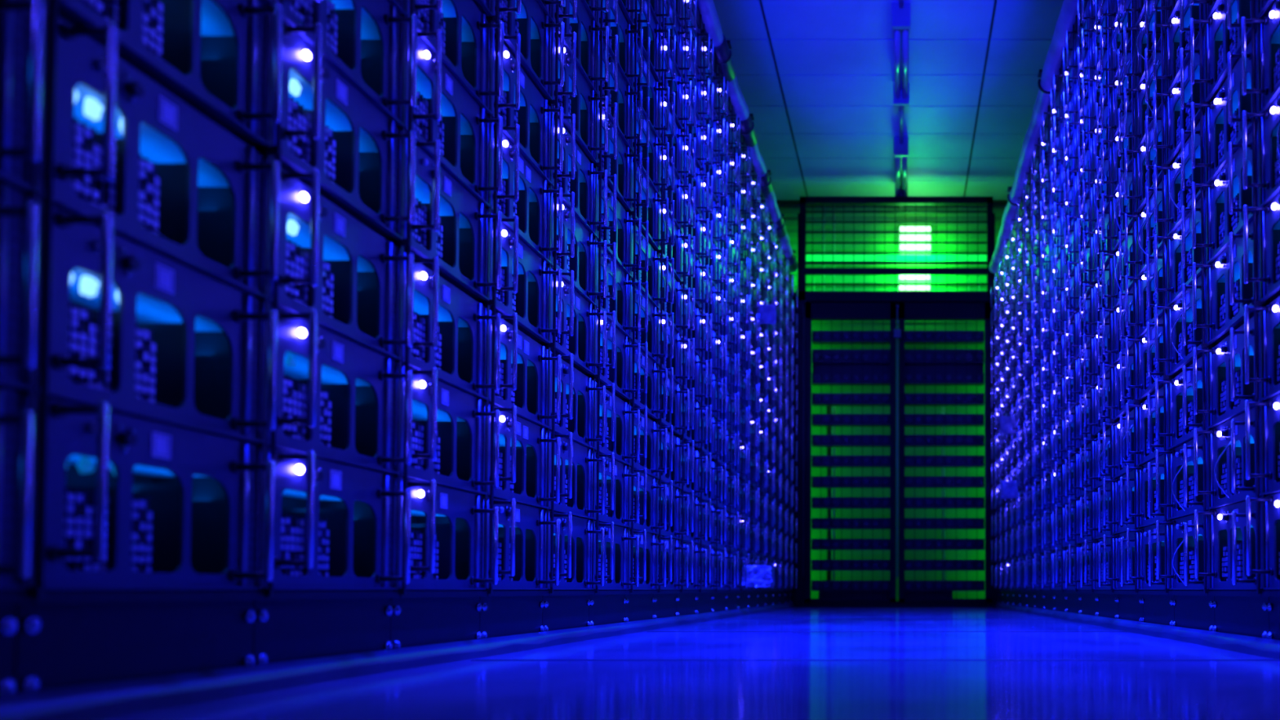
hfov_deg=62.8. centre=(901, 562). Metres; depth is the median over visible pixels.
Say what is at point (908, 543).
server
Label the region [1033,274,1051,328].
module
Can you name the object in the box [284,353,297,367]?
lamp
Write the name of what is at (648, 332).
module
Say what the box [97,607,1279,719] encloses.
floor
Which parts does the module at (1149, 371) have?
handle, handle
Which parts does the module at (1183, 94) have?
handle, handle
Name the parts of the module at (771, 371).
handle, handle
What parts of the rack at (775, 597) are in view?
plinth panel, rail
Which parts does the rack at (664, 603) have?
plinth panel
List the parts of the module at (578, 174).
handle, handle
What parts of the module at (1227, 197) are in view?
handle, handle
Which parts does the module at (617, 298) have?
handle, handle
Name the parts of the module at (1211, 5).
handle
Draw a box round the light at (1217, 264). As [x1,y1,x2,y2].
[1215,262,1220,267]
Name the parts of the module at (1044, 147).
handle, handle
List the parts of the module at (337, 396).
handle, handle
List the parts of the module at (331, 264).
handle, handle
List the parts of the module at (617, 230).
handle, handle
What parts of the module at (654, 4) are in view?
handle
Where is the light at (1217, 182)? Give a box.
[1214,179,1219,186]
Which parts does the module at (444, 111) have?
handle, handle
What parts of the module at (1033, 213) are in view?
handle, handle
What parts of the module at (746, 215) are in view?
handle, handle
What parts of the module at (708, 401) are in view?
handle, handle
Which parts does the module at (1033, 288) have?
handle, handle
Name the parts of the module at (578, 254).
handle, handle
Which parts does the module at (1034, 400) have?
handle, handle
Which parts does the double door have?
hinge rod, door, door, door handle, door, door, hinge rod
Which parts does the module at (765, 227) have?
handle, handle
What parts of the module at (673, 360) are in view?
handle, handle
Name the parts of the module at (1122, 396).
handle, handle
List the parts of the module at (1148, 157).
handle, handle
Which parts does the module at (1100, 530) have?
handle, handle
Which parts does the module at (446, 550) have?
handle, handle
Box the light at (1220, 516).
[1217,514,1222,519]
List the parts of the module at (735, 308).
handle, handle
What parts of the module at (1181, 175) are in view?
handle, handle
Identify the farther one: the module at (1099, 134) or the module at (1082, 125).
the module at (1082, 125)
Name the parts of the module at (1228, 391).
handle, handle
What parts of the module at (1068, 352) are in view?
handle, handle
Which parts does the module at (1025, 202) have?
handle, handle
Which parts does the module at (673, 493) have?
handle, handle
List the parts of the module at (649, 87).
handle, handle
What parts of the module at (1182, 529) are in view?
handle, handle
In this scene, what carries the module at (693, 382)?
in the rack at (686, 603)
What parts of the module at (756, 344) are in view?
handle, handle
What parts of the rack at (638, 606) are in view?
panel, plinth panel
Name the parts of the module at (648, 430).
handle, handle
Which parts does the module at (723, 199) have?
handle, handle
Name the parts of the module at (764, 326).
handle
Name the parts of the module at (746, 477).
handle, handle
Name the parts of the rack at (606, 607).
panel, plinth panel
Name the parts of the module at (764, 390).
handle, handle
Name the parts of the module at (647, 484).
handle, handle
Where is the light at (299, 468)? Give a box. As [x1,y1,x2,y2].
[294,464,304,474]
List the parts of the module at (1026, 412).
handle, handle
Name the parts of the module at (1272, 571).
handle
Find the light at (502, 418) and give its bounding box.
[499,415,505,422]
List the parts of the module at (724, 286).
handle, handle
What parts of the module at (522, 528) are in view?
handle, handle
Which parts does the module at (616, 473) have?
handle, handle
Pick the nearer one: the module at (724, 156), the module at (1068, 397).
the module at (1068, 397)
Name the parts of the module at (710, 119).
handle, handle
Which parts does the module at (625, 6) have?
handle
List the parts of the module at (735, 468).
handle, handle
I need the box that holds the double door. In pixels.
[788,291,999,607]
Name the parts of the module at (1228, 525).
handle, handle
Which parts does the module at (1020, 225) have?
handle, handle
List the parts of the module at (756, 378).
handle, handle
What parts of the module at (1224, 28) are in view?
handle, handle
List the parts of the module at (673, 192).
handle, handle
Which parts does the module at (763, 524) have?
handle, handle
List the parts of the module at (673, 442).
handle, handle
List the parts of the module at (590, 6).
handle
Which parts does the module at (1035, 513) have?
handle, handle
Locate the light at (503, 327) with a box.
[500,324,506,331]
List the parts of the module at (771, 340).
handle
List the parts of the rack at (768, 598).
plinth panel, rail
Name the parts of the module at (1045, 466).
handle, handle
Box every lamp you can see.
[70,272,74,284]
[74,88,79,103]
[76,456,94,473]
[79,275,99,297]
[83,96,103,120]
[111,465,115,475]
[115,288,119,304]
[118,116,123,133]
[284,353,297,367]
[286,218,299,235]
[288,78,302,96]
[892,2,911,143]
[893,137,908,208]
[897,275,931,291]
[898,0,903,7]
[898,226,932,254]
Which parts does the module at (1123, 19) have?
handle, handle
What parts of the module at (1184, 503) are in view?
handle, handle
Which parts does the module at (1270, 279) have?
handle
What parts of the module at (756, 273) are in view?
handle, handle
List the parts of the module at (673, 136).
handle, handle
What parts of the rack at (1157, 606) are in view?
plinth panel, panel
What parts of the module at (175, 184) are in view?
handle, handle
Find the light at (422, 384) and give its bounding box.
[418,380,426,388]
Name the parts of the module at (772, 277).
handle, handle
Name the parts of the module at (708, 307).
handle, handle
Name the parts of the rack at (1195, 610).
plinth panel, panel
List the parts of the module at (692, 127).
handle, handle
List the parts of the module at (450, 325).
handle, handle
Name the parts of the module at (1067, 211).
handle, handle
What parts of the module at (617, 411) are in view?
handle, handle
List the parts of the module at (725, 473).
handle, handle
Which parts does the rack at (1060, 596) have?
rail, plinth panel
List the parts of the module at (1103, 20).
handle, handle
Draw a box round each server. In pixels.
[759,258,797,590]
[811,413,889,426]
[811,434,889,447]
[811,455,889,467]
[811,475,889,488]
[811,497,889,509]
[811,518,889,529]
[811,538,889,550]
[811,560,889,570]
[811,580,889,591]
[812,330,889,344]
[812,351,889,364]
[812,373,889,386]
[812,393,889,406]
[904,330,983,344]
[904,351,984,364]
[904,373,984,386]
[904,393,984,406]
[904,413,984,426]
[904,434,984,447]
[904,455,984,467]
[904,475,984,488]
[904,497,984,509]
[904,518,984,529]
[904,538,984,550]
[904,560,984,570]
[904,580,984,591]
[991,243,1033,590]
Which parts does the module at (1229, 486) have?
handle, handle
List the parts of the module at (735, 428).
handle, handle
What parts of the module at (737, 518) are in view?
handle, handle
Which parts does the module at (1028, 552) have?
handle, handle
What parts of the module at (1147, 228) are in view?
handle, handle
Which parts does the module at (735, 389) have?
handle, handle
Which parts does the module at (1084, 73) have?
handle, handle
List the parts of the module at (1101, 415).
handle, handle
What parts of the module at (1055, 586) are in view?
handle, handle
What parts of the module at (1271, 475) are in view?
handle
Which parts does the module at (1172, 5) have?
handle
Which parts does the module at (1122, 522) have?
handle, handle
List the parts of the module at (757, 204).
handle, handle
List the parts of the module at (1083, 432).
handle, handle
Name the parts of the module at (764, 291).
handle, handle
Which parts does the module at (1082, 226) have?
handle, handle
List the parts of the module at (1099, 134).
handle, handle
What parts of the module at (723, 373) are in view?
handle, handle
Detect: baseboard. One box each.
[0,602,793,719]
[995,602,1279,659]
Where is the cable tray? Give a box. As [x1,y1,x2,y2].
[806,254,986,266]
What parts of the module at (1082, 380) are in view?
handle, handle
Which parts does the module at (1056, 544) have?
handle, handle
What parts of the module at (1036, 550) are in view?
handle, handle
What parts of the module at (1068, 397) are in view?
handle, handle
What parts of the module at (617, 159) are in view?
handle, handle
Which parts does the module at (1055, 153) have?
handle, handle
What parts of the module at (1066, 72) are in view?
handle, handle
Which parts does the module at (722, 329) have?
handle, handle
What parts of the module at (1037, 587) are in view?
handle, handle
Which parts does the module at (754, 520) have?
handle, handle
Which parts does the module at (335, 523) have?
handle, handle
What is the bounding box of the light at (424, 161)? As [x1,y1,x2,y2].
[422,158,428,165]
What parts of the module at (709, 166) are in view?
handle, handle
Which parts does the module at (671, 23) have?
handle, handle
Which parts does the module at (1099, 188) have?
handle, handle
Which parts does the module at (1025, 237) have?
handle, handle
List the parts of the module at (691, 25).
handle, handle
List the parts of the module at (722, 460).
handle, handle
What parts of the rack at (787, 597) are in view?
plinth panel, rail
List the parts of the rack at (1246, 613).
plinth panel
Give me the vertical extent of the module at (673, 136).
0.144 m
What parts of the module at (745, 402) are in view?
handle, handle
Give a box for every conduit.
[822,205,825,291]
[833,205,835,291]
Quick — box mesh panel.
[797,196,995,291]
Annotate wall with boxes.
[777,204,1006,600]
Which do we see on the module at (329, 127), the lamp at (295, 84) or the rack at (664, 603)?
the lamp at (295, 84)
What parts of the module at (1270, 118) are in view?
handle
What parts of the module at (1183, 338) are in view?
handle, handle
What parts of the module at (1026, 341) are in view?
handle, handle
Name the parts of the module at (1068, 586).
handle, handle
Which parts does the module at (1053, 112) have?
handle, handle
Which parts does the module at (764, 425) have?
handle, handle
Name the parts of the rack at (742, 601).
plinth panel, rail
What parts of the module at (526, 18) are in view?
handle, handle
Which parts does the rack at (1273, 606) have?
plinth panel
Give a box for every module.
[0,0,44,193]
[0,182,39,390]
[0,386,34,589]
[30,395,275,589]
[35,200,277,444]
[39,8,279,298]
[47,0,282,146]
[260,0,274,5]
[263,447,410,589]
[266,304,412,474]
[268,168,413,359]
[272,21,415,239]
[273,0,417,127]
[387,0,406,15]
[398,477,498,589]
[400,364,499,494]
[401,251,500,399]
[404,22,502,207]
[404,137,502,300]
[405,0,503,114]
[472,0,493,16]
[486,496,559,589]
[487,403,559,508]
[488,310,560,428]
[489,212,561,343]
[490,122,562,263]
[491,27,563,184]
[493,0,564,100]
[536,0,564,22]
[547,510,604,589]
[548,431,604,519]
[549,351,605,448]
[550,267,606,375]
[551,111,607,236]
[551,188,607,306]
[552,26,608,163]
[553,0,608,94]
[581,0,608,26]
[593,520,639,589]
[594,382,639,465]
[594,451,639,527]
[595,240,640,337]
[595,308,640,399]
[596,173,641,276]
[597,31,642,151]
[597,100,641,211]
[598,0,642,89]
[617,0,643,25]
[628,528,666,590]
[629,405,666,478]
[629,466,666,533]
[630,279,667,364]
[630,341,667,419]
[631,94,669,195]
[631,156,668,249]
[631,220,668,308]
[632,35,669,140]
[633,0,670,82]
[645,0,670,28]
[657,311,689,384]
[657,365,689,435]
[657,424,688,488]
[657,480,688,538]
[657,534,688,590]
[658,200,690,281]
[658,256,689,334]
[659,92,691,182]
[659,146,690,231]
[660,0,691,79]
[660,31,691,129]
[670,0,692,31]
[679,540,706,590]
[680,288,708,355]
[680,336,707,402]
[680,387,707,448]
[680,440,707,497]
[680,489,706,543]
[681,137,709,216]
[681,186,708,262]
[681,234,708,307]
[682,0,709,78]
[682,36,709,123]
[682,84,709,168]
[698,453,722,504]
[698,498,722,546]
[698,544,722,590]
[699,313,723,374]
[699,358,723,417]
[699,404,723,459]
[700,128,724,200]
[700,173,724,245]
[700,218,724,287]
[700,266,724,329]
[701,35,724,117]
[701,83,724,159]
[714,506,735,550]
[714,547,735,590]
[715,207,737,270]
[715,247,737,309]
[715,290,736,348]
[715,334,736,390]
[715,376,736,429]
[715,418,736,468]
[715,463,736,510]
[716,79,737,151]
[716,121,737,190]
[716,163,737,229]
[728,235,748,292]
[728,273,747,328]
[728,311,747,364]
[728,353,747,403]
[728,392,747,439]
[728,431,747,476]
[728,472,746,515]
[728,511,746,552]
[728,551,746,590]
[729,116,748,181]
[729,155,748,217]
[729,194,748,253]
[739,517,756,555]
[739,553,756,590]
[740,294,757,344]
[740,330,757,378]
[740,368,757,415]
[740,405,757,449]
[740,442,757,484]
[740,480,756,520]
[741,148,758,206]
[741,182,758,240]
[741,220,758,275]
[741,258,757,311]
[750,417,765,457]
[750,450,765,490]
[750,487,765,522]
[750,521,765,556]
[750,555,765,590]
[751,176,766,229]
[751,209,766,261]
[751,243,766,293]
[751,278,766,325]
[751,313,766,358]
[751,346,766,391]
[751,382,766,422]
[759,427,773,465]
[759,459,773,496]
[759,493,773,526]
[759,525,773,559]
[760,200,774,248]
[760,231,774,278]
[760,262,773,304]
[760,297,773,338]
[760,329,773,368]
[760,361,773,401]
[760,395,773,435]
[768,222,781,263]
[768,252,781,295]
[768,282,781,321]
[768,324,781,351]
[768,344,781,381]
[768,374,780,412]
[775,241,786,279]
[1004,227,1017,265]
[1004,257,1017,294]
[1004,282,1017,324]
[1010,206,1024,247]
[1010,237,1024,279]
[1011,269,1024,309]
[1011,302,1024,340]
[1011,334,1024,370]
[1011,366,1024,400]
[1011,400,1025,432]
[1011,431,1025,465]
[1017,182,1031,224]
[1017,215,1031,261]
[1017,249,1032,293]
[1017,284,1032,324]
[1017,315,1032,357]
[1017,352,1032,389]
[1017,387,1032,422]
[1017,421,1032,456]
[1017,454,1033,490]
[1017,489,1033,524]
[1018,523,1033,557]
[1024,153,1040,205]
[1024,191,1040,239]
[1025,221,1040,272]
[1025,258,1040,307]
[1025,295,1041,340]
[1025,331,1041,377]
[1025,371,1041,415]
[1025,409,1041,448]
[1025,442,1041,484]
[1026,481,1042,520]
[1026,519,1042,555]
[1026,553,1042,590]
[1032,117,1050,173]
[1033,155,1050,215]
[1033,194,1051,253]
[1033,235,1051,291]
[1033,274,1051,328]
[1033,312,1051,360]
[1033,353,1052,399]
[1034,392,1052,438]
[1034,431,1052,477]
[1034,473,1052,515]
[1034,513,1052,552]
[1034,551,1053,590]
[1042,81,1062,146]
[1042,122,1062,190]
[1042,164,1062,229]
[1043,208,1062,271]
[1043,249,1062,307]
[1043,291,1063,348]
[1043,335,1063,390]
[1043,377,1063,429]
[1044,419,1063,468]
[1044,464,1064,511]
[1044,507,1064,550]
[1044,547,1064,590]
[1053,39,1075,116]
[1053,84,1075,159]
[1053,128,1076,201]
[1053,176,1076,245]
[1053,221,1076,288]
[1054,266,1076,329]
[1054,314,1077,374]
[1054,359,1077,417]
[1054,404,1077,459]
[1055,453,1077,504]
[1055,500,1078,546]
[1055,544,1078,590]
[1066,0,1092,76]
[1066,37,1092,122]
[1066,86,1092,168]
[1066,137,1093,216]
[1066,186,1093,262]
[1067,236,1093,308]
[1067,288,1093,356]
[1067,337,1093,402]
[1067,387,1093,448]
[1068,441,1094,497]
[1068,492,1094,543]
[1068,540,1094,590]
[1081,0,1104,29]
[1081,0,1111,79]
[1082,35,1111,130]
[1082,93,1111,182]
[1082,146,1112,231]
[1082,200,1112,282]
[1083,258,1112,334]
[1083,312,1113,385]
[1083,367,1113,435]
[1084,426,1114,488]
[1084,481,1114,538]
[1084,535,1114,590]
[1100,0,1123,30]
[1100,0,1135,84]
[1101,36,1135,139]
[1101,97,1136,195]
[1101,156,1136,250]
[1102,221,1137,309]
[1102,280,1137,364]
[1102,342,1137,419]
[1102,407,1137,478]
[1102,469,1138,533]
[1103,528,1138,590]
[1123,0,1150,26]
[1123,0,1165,88]
[1124,34,1166,150]
[1124,102,1166,212]
[1124,173,1167,276]
[1124,241,1167,338]
[1125,311,1168,399]
[1125,383,1168,465]
[1126,453,1168,527]
[1126,520,1169,589]
[1152,0,1179,27]
[1152,0,1204,93]
[1152,31,1204,164]
[1153,113,1205,236]
[1154,191,1206,306]
[1154,269,1207,375]
[1155,352,1208,449]
[1155,433,1208,519]
[1155,511,1208,589]
[1190,0,1220,19]
[1190,0,1257,102]
[1191,31,1258,183]
[1191,122,1258,263]
[1191,214,1259,344]
[1192,311,1261,428]
[1193,405,1262,509]
[1194,497,1262,589]
[1241,0,1279,112]
[1242,93,1279,207]
[1243,191,1279,302]
[1244,295,1279,400]
[1244,394,1279,494]
[1245,492,1279,589]
[1257,0,1276,18]
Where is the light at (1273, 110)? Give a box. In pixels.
[1270,106,1275,113]
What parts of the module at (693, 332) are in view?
handle, handle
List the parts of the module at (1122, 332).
handle, handle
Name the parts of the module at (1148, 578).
handle, handle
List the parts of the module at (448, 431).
handle, handle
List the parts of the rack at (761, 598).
plinth panel, rail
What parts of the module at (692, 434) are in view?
handle, handle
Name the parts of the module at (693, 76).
handle, handle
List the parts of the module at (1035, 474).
handle, handle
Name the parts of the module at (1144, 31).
handle, handle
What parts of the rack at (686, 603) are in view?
plinth panel, rail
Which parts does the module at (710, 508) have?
handle, handle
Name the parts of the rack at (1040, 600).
rail, plinth panel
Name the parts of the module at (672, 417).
handle, handle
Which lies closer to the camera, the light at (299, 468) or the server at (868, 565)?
the light at (299, 468)
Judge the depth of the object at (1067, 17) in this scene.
3.86 m
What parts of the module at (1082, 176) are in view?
handle, handle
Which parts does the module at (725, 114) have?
handle, handle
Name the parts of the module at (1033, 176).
handle, handle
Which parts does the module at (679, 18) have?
handle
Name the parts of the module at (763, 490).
handle, handle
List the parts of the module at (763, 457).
handle, handle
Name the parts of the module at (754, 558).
handle, handle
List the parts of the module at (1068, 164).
handle, handle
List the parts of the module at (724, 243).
handle, handle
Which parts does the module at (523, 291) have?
handle, handle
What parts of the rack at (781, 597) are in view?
plinth panel, rail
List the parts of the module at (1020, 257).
handle, handle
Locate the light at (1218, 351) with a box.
[1216,348,1220,354]
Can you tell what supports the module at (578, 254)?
in the rack at (562, 610)
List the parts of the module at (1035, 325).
handle, handle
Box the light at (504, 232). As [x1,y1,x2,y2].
[502,230,506,236]
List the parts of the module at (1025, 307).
handle, handle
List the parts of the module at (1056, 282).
handle, handle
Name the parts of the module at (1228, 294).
handle, handle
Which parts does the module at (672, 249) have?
handle, handle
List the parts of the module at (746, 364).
handle, handle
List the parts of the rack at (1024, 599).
rail, plinth panel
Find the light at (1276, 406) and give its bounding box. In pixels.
[1273,402,1279,408]
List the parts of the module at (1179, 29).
handle, handle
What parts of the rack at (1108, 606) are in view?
plinth panel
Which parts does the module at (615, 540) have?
handle, handle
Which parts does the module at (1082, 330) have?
handle, handle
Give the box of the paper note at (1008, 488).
[1000,480,1017,498]
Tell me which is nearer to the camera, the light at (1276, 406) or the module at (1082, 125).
the light at (1276, 406)
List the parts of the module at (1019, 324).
handle, handle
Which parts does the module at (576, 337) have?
handle, handle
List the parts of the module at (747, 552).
handle, handle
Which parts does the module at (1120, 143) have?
handle, handle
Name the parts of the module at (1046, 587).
handle, handle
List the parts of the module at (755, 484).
handle, handle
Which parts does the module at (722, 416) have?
handle, handle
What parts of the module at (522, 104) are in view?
handle, handle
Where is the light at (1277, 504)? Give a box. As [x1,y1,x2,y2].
[1274,500,1279,506]
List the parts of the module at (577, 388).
handle, handle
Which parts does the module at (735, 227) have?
handle, handle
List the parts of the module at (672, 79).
handle, handle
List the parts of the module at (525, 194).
handle, handle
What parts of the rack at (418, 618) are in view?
panel, plinth panel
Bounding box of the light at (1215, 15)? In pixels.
[1213,13,1217,18]
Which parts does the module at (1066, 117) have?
handle, handle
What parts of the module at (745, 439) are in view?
handle, handle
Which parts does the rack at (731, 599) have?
plinth panel, rail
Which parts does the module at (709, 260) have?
handle, handle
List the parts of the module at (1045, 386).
handle, handle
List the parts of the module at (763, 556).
handle, handle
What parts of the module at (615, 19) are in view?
handle, handle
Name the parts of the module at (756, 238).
handle, handle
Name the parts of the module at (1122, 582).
handle, handle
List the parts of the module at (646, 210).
handle, handle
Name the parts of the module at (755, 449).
handle, handle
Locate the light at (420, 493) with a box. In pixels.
[417,489,424,497]
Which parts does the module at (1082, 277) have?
handle, handle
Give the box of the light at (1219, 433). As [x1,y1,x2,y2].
[1217,431,1221,436]
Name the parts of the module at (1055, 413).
handle, handle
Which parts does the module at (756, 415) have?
handle, handle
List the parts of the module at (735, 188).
handle, handle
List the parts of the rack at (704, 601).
plinth panel, rail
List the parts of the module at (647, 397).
handle, handle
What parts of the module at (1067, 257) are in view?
handle, handle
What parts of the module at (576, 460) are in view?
handle, handle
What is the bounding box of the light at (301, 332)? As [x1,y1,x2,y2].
[297,328,306,337]
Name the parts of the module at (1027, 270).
handle, handle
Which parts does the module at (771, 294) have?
handle, handle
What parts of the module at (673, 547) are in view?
handle, handle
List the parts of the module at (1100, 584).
handle, handle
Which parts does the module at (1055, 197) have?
handle, handle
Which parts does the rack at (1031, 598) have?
rail, plinth panel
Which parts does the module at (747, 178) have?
handle, handle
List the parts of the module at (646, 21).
handle, handle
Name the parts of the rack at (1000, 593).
plinth panel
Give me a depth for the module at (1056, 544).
3.56 m
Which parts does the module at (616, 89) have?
handle, handle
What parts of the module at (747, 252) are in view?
handle, handle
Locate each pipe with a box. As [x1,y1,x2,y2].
[826,406,831,580]
[831,406,835,580]
[941,406,945,580]
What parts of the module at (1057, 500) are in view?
handle, handle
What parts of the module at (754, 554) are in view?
handle, handle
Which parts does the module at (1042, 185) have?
handle, handle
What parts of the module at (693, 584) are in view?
handle, handle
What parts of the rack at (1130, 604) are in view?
plinth panel, panel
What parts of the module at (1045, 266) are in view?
handle, handle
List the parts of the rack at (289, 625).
panel, plinth panel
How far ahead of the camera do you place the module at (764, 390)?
4.66 m
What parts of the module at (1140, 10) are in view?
handle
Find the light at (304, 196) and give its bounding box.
[299,191,308,202]
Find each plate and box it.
[812,349,889,351]
[818,591,889,598]
[904,349,983,351]
[904,591,952,598]
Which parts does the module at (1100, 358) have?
handle, handle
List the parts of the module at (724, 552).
handle, handle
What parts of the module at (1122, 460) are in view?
handle, handle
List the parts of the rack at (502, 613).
panel, plinth panel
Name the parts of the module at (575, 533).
handle, handle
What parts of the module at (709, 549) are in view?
handle, handle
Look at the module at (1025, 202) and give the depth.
4.42 m
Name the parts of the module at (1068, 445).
handle, handle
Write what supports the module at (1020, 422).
in the rack at (1024, 599)
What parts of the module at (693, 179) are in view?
handle, handle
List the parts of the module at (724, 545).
handle, handle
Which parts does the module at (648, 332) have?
handle, handle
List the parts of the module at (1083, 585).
handle, handle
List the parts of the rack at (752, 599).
plinth panel, rail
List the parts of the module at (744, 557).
handle, handle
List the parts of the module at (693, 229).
handle, handle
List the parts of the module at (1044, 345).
handle, handle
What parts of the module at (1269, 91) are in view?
handle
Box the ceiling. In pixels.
[712,0,1063,204]
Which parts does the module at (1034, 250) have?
handle, handle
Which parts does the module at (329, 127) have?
handle, handle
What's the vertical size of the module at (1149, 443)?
0.144 m
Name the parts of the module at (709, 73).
handle, handle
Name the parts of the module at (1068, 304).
handle, handle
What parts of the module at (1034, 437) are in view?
handle, handle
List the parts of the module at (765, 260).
handle, handle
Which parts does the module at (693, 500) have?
handle, handle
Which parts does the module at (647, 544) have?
handle, handle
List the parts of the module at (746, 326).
handle, handle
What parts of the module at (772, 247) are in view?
handle, handle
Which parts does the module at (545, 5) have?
handle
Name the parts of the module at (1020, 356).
handle, handle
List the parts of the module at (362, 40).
handle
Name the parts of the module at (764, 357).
handle, handle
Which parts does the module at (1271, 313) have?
handle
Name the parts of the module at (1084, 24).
handle, handle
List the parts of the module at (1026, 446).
handle, handle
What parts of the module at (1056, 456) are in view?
handle, handle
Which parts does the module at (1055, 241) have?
handle, handle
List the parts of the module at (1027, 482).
handle, handle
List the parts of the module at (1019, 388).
handle, handle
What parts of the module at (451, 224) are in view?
handle, handle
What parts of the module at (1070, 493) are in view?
handle, handle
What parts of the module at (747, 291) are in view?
handle, handle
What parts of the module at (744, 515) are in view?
handle, handle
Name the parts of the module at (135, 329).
handle, handle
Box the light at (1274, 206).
[1271,203,1277,209]
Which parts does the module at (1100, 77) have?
handle, handle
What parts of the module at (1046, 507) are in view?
handle, handle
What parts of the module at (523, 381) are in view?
handle, handle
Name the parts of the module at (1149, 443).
handle, handle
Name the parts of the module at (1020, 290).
handle, handle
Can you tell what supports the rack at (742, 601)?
on the floor
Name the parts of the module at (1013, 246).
handle, handle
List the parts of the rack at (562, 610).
panel, plinth panel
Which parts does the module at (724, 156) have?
handle, handle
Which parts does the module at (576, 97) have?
handle, handle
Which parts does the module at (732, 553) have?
handle, handle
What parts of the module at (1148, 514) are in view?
handle, handle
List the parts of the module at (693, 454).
handle, handle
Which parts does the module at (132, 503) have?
handle, handle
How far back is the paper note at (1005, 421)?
4.77 m
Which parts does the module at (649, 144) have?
handle, handle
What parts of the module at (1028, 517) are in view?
handle, handle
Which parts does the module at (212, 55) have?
handle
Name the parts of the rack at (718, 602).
plinth panel, rail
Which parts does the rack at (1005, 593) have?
rail, plinth panel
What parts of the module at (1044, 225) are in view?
handle, handle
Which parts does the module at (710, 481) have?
handle, handle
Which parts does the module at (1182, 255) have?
handle, handle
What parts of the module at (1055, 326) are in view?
handle, handle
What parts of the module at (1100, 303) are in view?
handle, handle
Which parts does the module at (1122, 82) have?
handle, handle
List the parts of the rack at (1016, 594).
rail, plinth panel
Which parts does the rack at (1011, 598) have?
rail, plinth panel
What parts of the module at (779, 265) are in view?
handle, handle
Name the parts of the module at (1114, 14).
handle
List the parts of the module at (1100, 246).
handle, handle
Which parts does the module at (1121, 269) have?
handle, handle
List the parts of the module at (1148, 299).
handle, handle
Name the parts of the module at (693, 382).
handle, handle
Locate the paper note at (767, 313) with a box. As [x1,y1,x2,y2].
[756,303,776,324]
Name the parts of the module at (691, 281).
handle, handle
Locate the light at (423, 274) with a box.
[420,271,426,279]
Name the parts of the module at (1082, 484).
handle, handle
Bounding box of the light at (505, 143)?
[502,140,508,146]
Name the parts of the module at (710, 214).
handle, handle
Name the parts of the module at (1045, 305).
handle, handle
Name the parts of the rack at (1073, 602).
rail, plinth panel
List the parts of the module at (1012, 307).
handle, handle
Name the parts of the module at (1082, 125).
handle, handle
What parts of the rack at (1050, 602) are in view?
rail, plinth panel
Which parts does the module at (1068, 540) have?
handle, handle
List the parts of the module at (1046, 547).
handle, handle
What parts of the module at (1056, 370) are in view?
handle, handle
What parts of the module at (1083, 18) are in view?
handle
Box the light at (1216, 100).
[1213,97,1218,104]
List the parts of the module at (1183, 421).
handle, handle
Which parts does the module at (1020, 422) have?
handle, handle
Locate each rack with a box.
[0,0,266,693]
[0,591,32,694]
[128,0,399,665]
[291,0,487,648]
[406,0,549,638]
[472,0,595,631]
[528,0,630,626]
[570,0,657,622]
[604,0,680,618]
[632,0,700,616]
[693,13,715,613]
[711,58,728,612]
[722,97,740,610]
[736,129,751,608]
[744,158,759,607]
[754,189,767,606]
[763,212,774,605]
[769,233,781,604]
[777,251,786,604]
[784,262,792,603]
[996,274,1003,603]
[999,255,1008,604]
[1004,240,1013,604]
[1008,217,1020,605]
[1015,196,1027,606]
[1022,173,1035,607]
[1029,137,1044,608]
[1038,103,1055,609]
[1048,66,1066,611]
[1059,20,1081,613]
[1072,1,1142,616]
[1088,0,1164,618]
[1107,0,1196,622]
[1131,0,1235,626]
[1160,0,1279,631]
[1199,3,1269,638]
[1250,0,1279,639]
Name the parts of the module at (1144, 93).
handle, handle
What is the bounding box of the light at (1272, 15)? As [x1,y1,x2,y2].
[1269,10,1275,17]
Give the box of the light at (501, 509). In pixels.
[498,506,504,512]
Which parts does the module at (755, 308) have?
handle, handle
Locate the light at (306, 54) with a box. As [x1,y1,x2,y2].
[302,49,311,60]
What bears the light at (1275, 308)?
on the module at (1271, 313)
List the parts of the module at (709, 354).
handle, handle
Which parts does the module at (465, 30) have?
handle, handle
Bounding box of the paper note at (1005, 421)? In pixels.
[1000,415,1016,434]
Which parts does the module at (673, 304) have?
handle, handle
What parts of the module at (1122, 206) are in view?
handle, handle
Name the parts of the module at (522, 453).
handle, handle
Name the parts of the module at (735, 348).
handle, handle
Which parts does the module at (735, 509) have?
handle, handle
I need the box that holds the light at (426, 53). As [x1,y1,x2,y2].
[423,50,430,58]
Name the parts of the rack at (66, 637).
panel, plinth panel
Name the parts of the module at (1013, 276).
handle, handle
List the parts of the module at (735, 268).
handle, handle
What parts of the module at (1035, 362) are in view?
handle, handle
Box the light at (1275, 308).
[1272,305,1278,311]
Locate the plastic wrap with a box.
[742,564,772,586]
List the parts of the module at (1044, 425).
handle, handle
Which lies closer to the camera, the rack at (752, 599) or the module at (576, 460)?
the module at (576, 460)
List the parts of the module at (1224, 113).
handle, handle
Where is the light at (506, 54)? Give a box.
[503,51,509,57]
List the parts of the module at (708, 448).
handle, handle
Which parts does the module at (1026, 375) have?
handle, handle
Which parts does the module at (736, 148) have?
handle, handle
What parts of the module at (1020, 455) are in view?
handle, handle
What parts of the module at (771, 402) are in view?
handle, handle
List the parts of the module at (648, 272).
handle, handle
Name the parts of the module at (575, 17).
handle, handle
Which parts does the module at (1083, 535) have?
handle, handle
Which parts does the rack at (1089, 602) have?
rail, plinth panel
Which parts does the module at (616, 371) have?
handle, handle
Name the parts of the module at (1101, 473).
handle, handle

